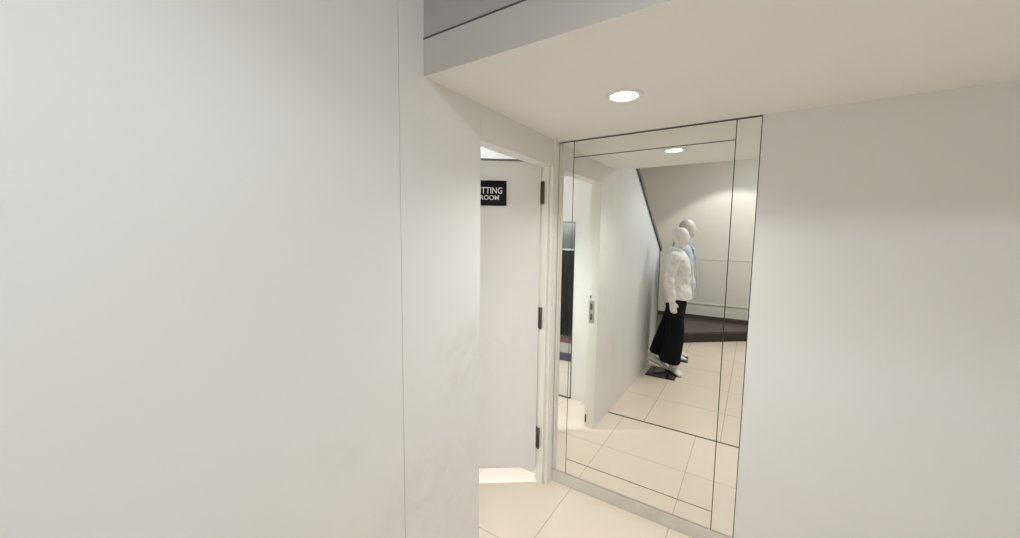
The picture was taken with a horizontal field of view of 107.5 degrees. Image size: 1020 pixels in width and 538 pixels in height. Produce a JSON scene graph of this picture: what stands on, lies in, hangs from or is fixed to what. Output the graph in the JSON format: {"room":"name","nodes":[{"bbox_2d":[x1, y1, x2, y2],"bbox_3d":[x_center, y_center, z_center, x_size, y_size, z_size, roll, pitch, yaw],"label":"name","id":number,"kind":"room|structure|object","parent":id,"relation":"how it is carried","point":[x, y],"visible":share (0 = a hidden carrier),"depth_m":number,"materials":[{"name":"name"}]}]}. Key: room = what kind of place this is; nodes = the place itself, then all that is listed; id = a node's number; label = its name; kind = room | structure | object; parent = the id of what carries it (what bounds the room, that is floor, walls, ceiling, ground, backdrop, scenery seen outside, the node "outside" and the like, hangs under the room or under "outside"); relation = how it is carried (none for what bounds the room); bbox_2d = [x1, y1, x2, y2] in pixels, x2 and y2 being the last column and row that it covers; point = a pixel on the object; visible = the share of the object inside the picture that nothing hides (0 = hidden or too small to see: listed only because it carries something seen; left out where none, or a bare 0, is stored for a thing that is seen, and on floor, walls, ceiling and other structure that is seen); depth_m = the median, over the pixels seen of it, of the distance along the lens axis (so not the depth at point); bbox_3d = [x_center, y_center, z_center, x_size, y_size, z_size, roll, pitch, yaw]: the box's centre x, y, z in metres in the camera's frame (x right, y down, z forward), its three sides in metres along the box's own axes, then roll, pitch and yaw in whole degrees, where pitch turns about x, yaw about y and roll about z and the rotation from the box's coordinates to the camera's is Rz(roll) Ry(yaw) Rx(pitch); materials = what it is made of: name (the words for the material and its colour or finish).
{"room":"clothing store","nodes":[
{"label":"clothing store","id":0,"kind":"room"},
{"bbox_2d":[0,0,552,537],"bbox_3d":[-0.601,-0.106,1.088,0.080,3.300,3.175,4,6,33],"label":"wall","id":1,"kind":"structure","parent":0,"point":[240,239],"depth_m":0.91,"materials":[{"name":"white paint"}]},
{"bbox_2d":[479,171,480,390],"bbox_3d":[-0.179,0.449,1.803,0.082,2.075,0.005,4,6,33],"label":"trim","id":2,"kind":"structure","parent":1,"relation":"attached to","point":[480,171],"depth_m":1.75,"materials":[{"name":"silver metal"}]},
{"bbox_2d":[479,158,544,468],"bbox_3d":[-0.102,0.320,2.397,0.612,2.004,0.054,0,5,-4],"label":"door","id":3,"kind":"structure","parent":1,"relation":"in","point":[510,313],"depth_m":2.39,"materials":[{"name":"paint"}]},
{"bbox_2d":[480,180,506,205],"bbox_3d":[-0.125,-0.468,2.307,0.208,0.153,0.007,0,5,-4],"label":"room sign","id":4,"kind":"object","parent":3,"relation":"attached to","point":[492,193],"visible":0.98,"depth_m":2.31,"materials":[{"name":"black plastic"}]},
{"bbox_2d":[424,0,519,37],"bbox_3d":[0.885,-1.231,0.596,2.810,0.934,0.068,4,6,33],"label":"wall","id":5,"kind":"structure","parent":0,"point":[439,15],"depth_m":1.29,"materials":[{"name":"grey paint"}]},
{"bbox_2d":[423,0,525,39],"bbox_3d":[0.865,-0.761,0.617,2.810,0.006,0.020,4,6,33],"label":"trim","id":6,"kind":"structure","parent":5,"relation":"attached to","point":[520,1],"depth_m":1.24,"materials":[{"name":"grey"}]},
{"bbox_2d":[424,0,689,78],"bbox_3d":[0.866,-0.693,0.625,2.810,0.129,0.025,4,6,33],"label":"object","id":7,"kind":"structure","parent":5,"relation":"attached to","point":[528,24],"depth_m":1.15,"materials":[{"name":"paint"}]},
{"bbox_2d":[481,147,493,152],"bbox_3d":[-0.647,-0.822,2.172,1.260,0.070,1.315,4,6,33],"label":"ceiling","id":8,"kind":"structure","parent":0,"point":[483,150],"depth_m":2.58,"materials":[{"name":"paint"}]},
{"bbox_2d":[479,467,692,537],"bbox_3d":[-0.510,1.714,-0.139,4.200,0.100,5.575,4,6,33],"label":"floor","id":9,"kind":"structure","parent":0,"point":[512,504],"depth_m":2.22,"materials":[{"name":"tile"}]},
{"bbox_2d":[430,0,1019,141],"bbox_3d":[1.178,-0.704,1.105,2.810,0.070,1.120,4,6,33],"label":"ceiling","id":10,"kind":"structure","parent":0,"point":[692,61],"depth_m":1.24,"materials":[{"name":"paint"}]},
{"bbox_2d":[605,88,643,103],"bbox_3d":[0.472,-0.714,1.548,0.156,0.006,0.156,4,6,33],"label":"recessed light","id":11,"kind":"object","parent":10,"relation":"in","point":[620,96],"visible":1,"depth_m":1.54,"materials":[{"name":"white plastic"}]},
{"bbox_2d":[481,80,1019,537],"bbox_3d":[0.957,0.326,2.066,4.100,2.300,0.100,4,6,33],"label":"wall","id":12,"kind":"structure","parent":0,"point":[881,396],"depth_m":1.58,"materials":[{"name":"white paint"}]},
{"bbox_2d":[535,140,558,485],"bbox_3d":[0.233,0.320,2.433,0.100,2.230,0.077,4,6,33],"label":"trim","id":13,"kind":"structure","parent":12,"relation":"attached to","point":[546,296],"depth_m":2.40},
{"bbox_2d":[551,468,732,537],"bbox_3d":[1.465,1.472,1.786,2.810,0.081,0.032,4,6,33],"label":"baseboard","id":14,"kind":"structure","parent":12,"relation":"attached to","point":[679,524],"depth_m":2.23,"materials":[{"name":"paint"}]},
{"bbox_2d":[552,116,762,536],"bbox_3d":[0.746,0.310,2.160,1.058,2.144,0.030,4,6,33],"label":"wall mirror","id":15,"kind":"object","parent":12,"relation":"attached to","point":[656,236],"visible":0.99,"depth_m":2.09,"materials":[{"name":"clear mirror"}]}
]}

